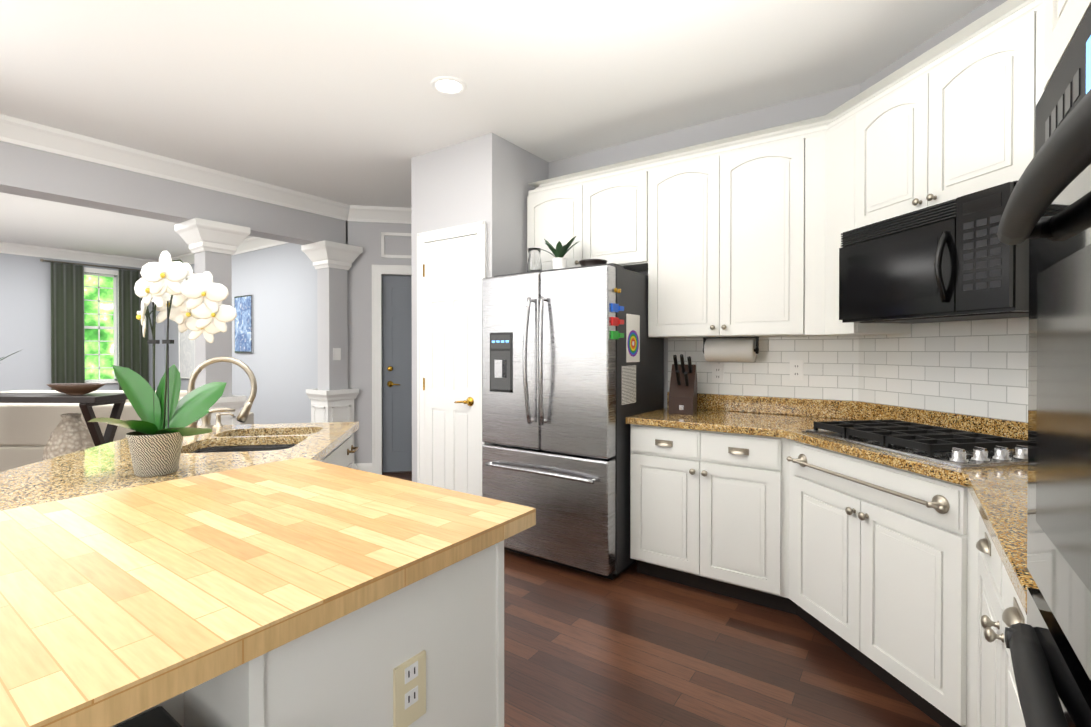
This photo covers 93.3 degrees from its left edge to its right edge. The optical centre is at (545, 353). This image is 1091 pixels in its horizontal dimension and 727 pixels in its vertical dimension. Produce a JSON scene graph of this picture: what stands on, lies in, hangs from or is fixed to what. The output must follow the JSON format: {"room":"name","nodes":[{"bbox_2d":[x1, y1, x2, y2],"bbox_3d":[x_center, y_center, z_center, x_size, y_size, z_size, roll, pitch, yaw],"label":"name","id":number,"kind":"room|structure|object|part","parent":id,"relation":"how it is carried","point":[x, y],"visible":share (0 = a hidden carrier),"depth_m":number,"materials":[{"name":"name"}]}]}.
{"room":"kitchen","nodes":[
{"label":"kitchen","id":0,"kind":"room"},
{"bbox_2d":[0,253,163,391],"bbox_3d":[-7.966,-0.121,6.200,0.100,2.740,5.700,0,0,35],"label":"wall","id":1,"kind":"structure","parent":0,"point":[25,306],"depth_m":7.20,"materials":[{"name":"grey paint"}]},
{"bbox_2d":[0,242,158,267],"bbox_3d":[-7.884,-1.420,6.134,0.100,0.139,5.700,0,0,35],"label":"crown molding","id":2,"kind":"structure","parent":1,"relation":"attached to","point":[5,247],"depth_m":7.51,"materials":[{"name":"white wood"}]},
{"bbox_2d":[40,259,140,270],"bbox_3d":[-6.724,-1.312,7.800,0.102,0.044,1.364,0,0,35],"label":"curtain rod","id":3,"kind":"object","parent":1,"relation":"attached to","point":[42,260],"visible":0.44,"depth_m":7.63,"materials":[{"name":"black metal"}]},
{"bbox_2d":[50,262,84,389],"bbox_3d":[-6.911,-0.035,7.458,0.078,2.510,0.370,0,0,35],"label":"curtain","id":4,"kind":"object","parent":3,"relation":"hanging from","point":[67,330],"visible":0.56,"depth_m":7.46,"materials":[{"name":"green fabric"}]},
{"bbox_2d":[119,269,148,389],"bbox_3d":[-6.465,-0.039,8.098,0.078,2.510,0.390,0,0,35],"label":"curtain","id":5,"kind":"object","parent":3,"relation":"hanging from","point":[133,350],"visible":0.42,"depth_m":8.07,"materials":[{"name":"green fabric"}]},
{"bbox_2d":[84,267,118,384],"bbox_3d":[-6.790,-0.393,7.853,0.140,1.780,0.600,0,0,35],"label":"living room window","id":6,"kind":"structure","parent":1,"relation":"in","point":[102,272],"depth_m":7.91,"materials":[{"name":"white wood"}]},
{"bbox_2d":[164,243,317,423],"bbox_3d":[-4.047,-0.127,7.017,5.600,2.740,0.120,0,0,35],"label":"wall","id":7,"kind":"structure","parent":0,"point":[278,283],"depth_m":6.47,"materials":[{"name":"grey paint"}]},
{"bbox_2d":[178,329,194,378],"bbox_3d":[-5.505,-0.153,7.933,0.600,1.080,0.038,0,0,35],"label":"canvas art","id":8,"kind":"object","parent":7,"relation":"attached to","point":[186,357],"visible":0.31,"depth_m":7.94,"materials":[{"name":"white"}]},
{"bbox_2d":[171,237,288,264],"bbox_3d":[-4.019,-1.425,6.855,5.380,0.139,0.100,0,0,35],"label":"crown molding","id":9,"kind":"structure","parent":7,"relation":"attached to","point":[251,244],"depth_m":6.75,"materials":[{"name":"white wood"}]},
{"bbox_2d":[234,295,253,352],"bbox_3d":[-4.064,-0.391,6.938,0.480,0.770,0.024,0,0,35],"label":"art","id":10,"kind":"object","parent":7,"relation":"attached to","point":[244,334],"visible":1,"depth_m":6.90,"materials":[{"name":"blue paper"}]},
{"bbox_2d":[346,221,347,378],"bbox_3d":[-2.004,-0.115,5.383,0.140,2.740,0.270,0,0,35],"label":"wall","id":11,"kind":"structure","parent":0,"point":[347,313],"depth_m":5.24,"materials":[{"name":"grey paint"}]},
{"bbox_2d":[348,221,411,472],"bbox_3d":[-0.975,-0.116,5.495,2.370,2.740,0.120,0,0,-10],"label":"wall","id":12,"kind":"structure","parent":0,"point":[366,236],"depth_m":5.28,"materials":[{"name":"grey paint"}]},
{"bbox_2d":[0,114,410,223],"bbox_3d":[-2.439,-1.399,3.173,1.662,0.139,7.060,0,0,35],"label":"crown molding","id":13,"kind":"structure","parent":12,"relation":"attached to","point":[24,133],"depth_m":3.95,"materials":[{"name":"white wood"}]},
{"bbox_2d":[354,463,371,472],"bbox_3d":[-4.032,1.179,6.935,5.470,0.130,0.014,0,0,35],"label":"baseboard","id":14,"kind":"structure","parent":12,"relation":"attached to","point":[366,467],"depth_m":5.44,"materials":[{"name":"white wood"}]},
{"bbox_2d":[372,232,411,474],"bbox_3d":[-1.273,0.005,5.428,1.046,2.500,0.142,0,0,-10],"label":"exterior door","id":15,"kind":"structure","parent":12,"relation":"in","point":[392,302],"depth_m":5.37,"materials":[{"name":"gray paint"},{"name":"brass"}]},
{"bbox_2d":[411,133,548,481],"bbox_3d":[-0.067,-0.109,4.561,0.800,2.740,2.165,0,0,35],"label":"wall","id":16,"kind":"structure","parent":0,"point":[487,178],"depth_m":3.64,"materials":[{"name":"grey paint"}]},
{"bbox_2d":[417,221,486,495],"bbox_3d":[-0.684,0.191,3.623,0.666,2.153,0.080,0,0,35],"label":"pantry door","id":17,"kind":"structure","parent":16,"relation":"in","point":[451,269],"depth_m":3.63,"materials":[{"name":"white wood"}]},
{"bbox_2d":[0,0,987,260],"bbox_3d":[-3.108,-1.498,3.600,11.034,0.050,7.200,0,0,35],"label":"ceiling","id":18,"kind":"structure","parent":0,"point":[342,102],"depth_m":2.71,"materials":[{"name":"white paint"}]},
{"bbox_2d":[0,141,347,244],"bbox_3d":[-3.608,-1.264,3.158,0.240,0.410,5.700,0,0,35],"label":"header beam","id":19,"kind":"structure","parent":18,"relation":"attached to","point":[35,173],"depth_m":3.85,"materials":[{"name":"grey paint"}]},
{"bbox_2d":[431,76,465,94],"bbox_3d":[-0.530,-1.462,2.818,0.194,0.008,0.194,0,0,35],"label":"recessed light","id":20,"kind":"object","parent":18,"relation":"in","point":[447,85],"visible":1,"depth_m":2.81,"materials":[{"name":"white plastic"}]},
{"bbox_2d":[385,474,941,726],"bbox_3d":[-3.108,1.292,3.620,11.034,0.050,7.200,0,0,35],"label":"floor","id":21,"kind":"structure","parent":0,"point":[630,646],"depth_m":2.13,"materials":[{"name":"brown wood"}]},
{"bbox_2d":[0,393,127,445],"bbox_3d":[-4.310,0.806,4.283,1.500,0.927,0.381,0,0,1],"label":"console table","id":22,"kind":"object","parent":21,"relation":"on","point":[87,401],"visible":0.48,"depth_m":4.17,"materials":[{"name":"black wood"}]},
{"bbox_2d":[46,383,104,394],"bbox_3d":[-3.890,0.296,4.269,0.407,0.092,0.307,0,0,35],"label":"bowl","id":23,"kind":"object","parent":22,"relation":"on","point":[75,388],"visible":1,"depth_m":4.21,"materials":[{"name":"brown wood"}]},
{"bbox_2d":[42,413,94,460],"bbox_3d":[-4.027,0.887,4.377,0.369,0.750,0.368,0,0,35],"label":"vase","id":24,"kind":"object","parent":21,"relation":"on","point":[70,433],"visible":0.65,"depth_m":4.28,"materials":[{"name":"grey ceramic"}]},
{"bbox_2d":[0,390,253,471],"bbox_3d":[-4.238,0.807,5.096,2.240,0.900,0.920,0,0,1],"label":"sofa","id":25,"kind":"object","parent":21,"relation":"on","point":[26,430],"visible":0.23,"depth_m":4.65,"materials":[{"name":"beige fabric"}]},
{"bbox_2d":[116,706,181,726],"bbox_3d":[-0.531,0.907,0.545,0.345,0.776,0.351,0,0,35],"label":"stool","id":26,"kind":"object","parent":21,"relation":"on","point":[160,716],"visible":0.9,"depth_m":0.73,"materials":[{"name":"black"}]},
{"bbox_2d":[174,218,249,425],"bbox_3d":[-2.788,0.097,4.328,0.410,2.330,0.410,0,0,35],"label":"column","id":27,"kind":"structure","parent":21,"relation":"on","point":[213,245],"depth_m":4.25,"materials":[{"name":"white wood"}]},
{"bbox_2d":[301,240,362,468],"bbox_3d":[-2.134,0.091,5.163,0.410,2.330,0.410,0,0,35],"label":"column","id":28,"kind":"structure","parent":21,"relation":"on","point":[332,396],"depth_m":5.08,"materials":[{"name":"white wood"}]},
{"bbox_2d":[333,348,340,359],"bbox_3d":[-2.058,0.007,5.086,0.011,0.120,0.080,0,0,35],"label":"light switch","id":29,"kind":"object","parent":28,"relation":"attached to","point":[336,353],"visible":1,"depth_m":5.08,"materials":[{"name":"white plastic"}]},
{"bbox_2d":[162,454,504,726],"bbox_3d":[-1.366,0.839,1.255,2.233,0.891,2.752,0,0,35],"label":"kitchen island","id":30,"kind":"object","parent":21,"relation":"on","point":[430,654],"depth_m":0.90,"materials":[{"name":"white wood"}]},
{"bbox_2d":[0,407,358,509],"bbox_3d":[-1.526,0.333,1.906,1.336,0.144,1.972,0,0,35],"label":"island countertop","id":31,"kind":"structure","parent":30,"relation":"on","point":[108,466],"depth_m":1.83,"materials":[{"name":"beige stone"}]},
{"bbox_2d":[88,251,236,476],"bbox_3d":[-1.185,0.029,1.597,0.351,0.682,0.304,0,0,35],"label":"orchid pot","id":32,"kind":"object","parent":31,"relation":"on","point":[183,296],"visible":1,"depth_m":1.58,"materials":[{"name":"white"}]},
{"bbox_3d":[-1.560,0.311,2.448,0.119,0.107,0.119,0,0,35],"label":"faucet handle","id":33,"kind":"part","parent":31,"relation":"part of","materials":[{"name":"silver metal"}]},
{"bbox_2d":[186,356,256,435],"bbox_3d":[-1.467,0.189,2.322,0.226,0.352,0.226,0,0,35],"label":"gooseneck faucet","id":34,"kind":"object","parent":31,"relation":"on","point":[242,416],"visible":0.65,"depth_m":2.32,"materials":[{"name":"silver metal"}]},
{"bbox_2d":[214,413,233,426],"bbox_3d":[-1.607,0.330,2.572,0.073,0.067,0.073,0,0,35],"label":"soap dispenser","id":35,"kind":"object","parent":31,"relation":"on","point":[218,420],"visible":1,"depth_m":2.56,"materials":[{"name":"silver metal"}]},
{"bbox_2d":[0,458,535,726],"bbox_3d":[-1.028,0.378,0.591,0.980,0.038,2.115,0,0,35],"label":"island countertop","id":36,"kind":"structure","parent":30,"relation":"on","point":[116,606],"depth_m":0.86,"materials":[{"name":"beige wood"}]},
{"bbox_2d":[482,263,663,579],"bbox_3d":[0.174,0.382,3.321,0.932,1.775,0.862,0,0,35],"label":"refrigerator","id":37,"kind":"object","parent":21,"relation":"on","point":[572,368],"visible":0.98,"depth_m":2.97,"materials":[{"name":"grey metal"}]},
{"bbox_2d":[527,248,541,271],"bbox_3d":[-0.074,-0.602,3.445,0.100,0.190,0.100,0,0,35],"label":"vase","id":38,"kind":"object","parent":37,"relation":"on","point":[534,262],"visible":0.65,"depth_m":3.41,"materials":[{"name":"white ceramic"}]},
{"bbox_2d":[537,236,580,268],"bbox_3d":[0.091,-0.639,3.357,0.291,0.265,0.254,0,0,35],"label":"potted plant","id":39,"kind":"object","parent":37,"relation":"on","point":[559,252],"visible":0.9,"depth_m":3.29,"materials":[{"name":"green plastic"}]},
{"bbox_2d":[579,259,606,265],"bbox_3d":[0.292,-0.535,3.166,0.176,0.060,0.173,0,0,35],"label":"bowl","id":40,"kind":"object","parent":37,"relation":"on","point":[587,262],"visible":0.5,"depth_m":3.10,"materials":[{"name":"black wood"}]},
{"bbox_2d":[630,424,805,608],"bbox_3d":[0.983,0.836,2.949,0.782,0.872,0.618,0,0,35],"label":"base cabinet","id":41,"kind":"object","parent":21,"relation":"on","point":[702,502],"depth_m":2.68,"materials":[{"name":"white wood"}]},
{"bbox_2d":[774,472,881,642],"bbox_3d":[1.205,0.925,2.186,0.337,0.704,0.344,0,0,35],"label":"base cabinet","id":42,"kind":"object","parent":21,"relation":"on","point":[805,503],"depth_m":2.31,"materials":[{"name":"white wood"}]},
{"bbox_2d":[834,496,969,726],"bbox_3d":[1.267,0.927,1.840,0.344,0.704,0.337,0,0,35],"label":"base cabinet","id":43,"kind":"object","parent":21,"relation":"on","point":[898,580],"depth_m":1.80,"materials":[{"name":"white wood"}]},
{"bbox_2d":[970,494,1026,726],"bbox_3d":[1.285,0.849,0.991,0.618,0.872,0.886,0,0,35],"label":"base cabinet","id":44,"kind":"object","parent":21,"relation":"on","point":[995,605],"depth_m":1.30,"materials":[{"name":"white wood"}]},
{"bbox_2d":[626,392,1038,614],"bbox_3d":[1.049,0.336,1.938,2.091,0.137,2.195,0,0,35],"label":"countertop","id":45,"kind":"structure","parent":44,"relation":"on","point":[999,496],"depth_m":2.21,"materials":[{"name":"brown stone"}]},
{"bbox_2d":[668,354,696,414],"bbox_3d":[0.838,0.181,3.137,0.142,0.355,0.316,0,0,21],"label":"knife block","id":46,"kind":"object","parent":45,"relation":"on","point":[683,392],"visible":1,"depth_m":3.05,"materials":[{"name":"brown wood"}]},
{"bbox_2d":[802,419,1027,468],"bbox_3d":[1.500,0.340,2.056,0.500,0.052,0.762,0,0,-10],"label":"gas cooktop","id":47,"kind":"object","parent":45,"relation":"in","point":[956,448],"visible":0.94,"depth_m":1.92,"materials":[{"name":"silver metal"}]},
{"bbox_2d":[1043,0,1090,89],"bbox_3d":[0.774,0.048,0.319,0.694,2.485,0.904,0,0,35],"label":"tall cabinet","id":48,"kind":"object","parent":21,"relation":"on","point":[1063,19],"visible":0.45,"depth_m":0.71,"materials":[{"name":"white wood"}]},
{"bbox_2d":[997,5,1090,726],"bbox_3d":[0.607,0.280,0.437,0.307,1.332,0.746,0,0,35],"label":"double wall oven","id":49,"kind":"object","parent":48,"relation":"in","point":[1047,212],"visible":1,"depth_m":0.60,"materials":[{"name":"black"}]},
{"bbox_2d":[549,84,859,407],"bbox_3d":[0.922,-0.101,3.425,2.120,2.740,0.100,0,0,35],"label":"wall","id":50,"kind":"structure","parent":0,"point":[814,106],"depth_m":3.29,"materials":[{"name":"grey paint"}]},
{"bbox_2d":[527,160,646,270],"bbox_3d":[0.337,-0.867,3.569,0.930,0.609,0.318,0,0,35],"label":"upper cabinet","id":51,"kind":"object","parent":50,"relation":"attached to","point":[606,211],"depth_m":3.39,"materials":[{"name":"white wood"}]},
{"bbox_2d":[635,128,806,337],"bbox_3d":[1.050,-0.634,3.075,0.934,1.069,0.318,0,0,35],"label":"upper cabinet","id":52,"kind":"object","parent":50,"relation":"attached to","point":[737,236],"depth_m":2.90,"materials":[{"name":"white wood"}]},
{"bbox_2d":[703,337,758,361],"bbox_3d":[1.101,-0.023,3.070,0.316,0.146,0.136,0,0,35],"label":"paper towel holder","id":53,"kind":"object","parent":52,"relation":"attached to","point":[730,350],"visible":1,"depth_m":3.02,"materials":[{"name":"white paper"}]},
{"bbox_2d":[807,224,818,335],"bbox_3d":[1.503,-0.631,2.759,0.287,1.069,0.318,0,0,35],"label":"upper cabinet","id":54,"kind":"object","parent":50,"relation":"attached to","point":[812,240],"depth_m":2.66,"materials":[{"name":"white wood"}]},
{"bbox_2d":[819,236,910,335],"bbox_3d":[1.630,-0.333,2.598,0.354,0.474,0.441,0,0,35],"label":"upper cabinet","id":55,"kind":"object","parent":50,"relation":"attached to","point":[830,324],"depth_m":2.57,"materials":[{"name":"white wood"}]},
{"bbox_2d":[795,0,1043,239],"bbox_3d":[1.751,-0.864,2.093,1.125,0.595,1.126,0,0,35],"label":"upper cabinet","id":56,"kind":"object","parent":50,"relation":"attached to","point":[957,120],"depth_m":2.04,"materials":[{"name":"white wood"}]},
{"bbox_2d":[839,180,1028,323],"bbox_3d":[1.613,-0.351,2.072,0.451,0.426,0.756,0,0,-10],"label":"microwave","id":57,"kind":"object","parent":56,"relation":"attached to","point":[956,259],"visible":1,"depth_m":1.93,"materials":[{"name":"black"}]},
{"bbox_2d":[860,0,1026,422],"bbox_3d":[1.889,-0.092,2.123,0.100,2.740,1.420,0,0,-10],"label":"wall","id":58,"kind":"structure","parent":0,"point":[983,9],"depth_m":2.37,"materials":[{"name":"grey paint"}]},
{"bbox_2d":[668,317,1028,422],"bbox_3d":[1.050,0.023,1.935,2.094,0.488,2.200,0,0,35],"label":"tile backsplash","id":59,"kind":"structure","parent":58,"relation":"attached to","point":[975,367],"depth_m":2.54,"materials":[{"name":"white tile"}]},
{"bbox_2d":[712,364,723,382],"bbox_3d":[1.084,0.125,3.240,0.072,0.116,0.006,0,0,35],"label":"outlet","id":60,"kind":"object","parent":59,"relation":"attached to","point":[717,369],"depth_m":3.24,"materials":[{"name":"white plastic"}]},
{"bbox_2d":[790,360,803,379],"bbox_3d":[1.453,0.097,2.983,0.072,0.116,0.006,0,0,35],"label":"outlet","id":61,"kind":"object","parent":59,"relation":"attached to","point":[796,369],"depth_m":2.98,"materials":[{"name":"white plastic"}]},
{"label":"outside","id":62,"kind":"structure","parent":0,"visible":0},
{"bbox_2d":[84,275,113,379],"bbox_3d":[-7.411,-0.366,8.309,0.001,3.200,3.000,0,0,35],"label":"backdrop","id":63,"kind":"structure","parent":62,"point":[91,293],"depth_m":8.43,"materials":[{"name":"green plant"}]}
]}

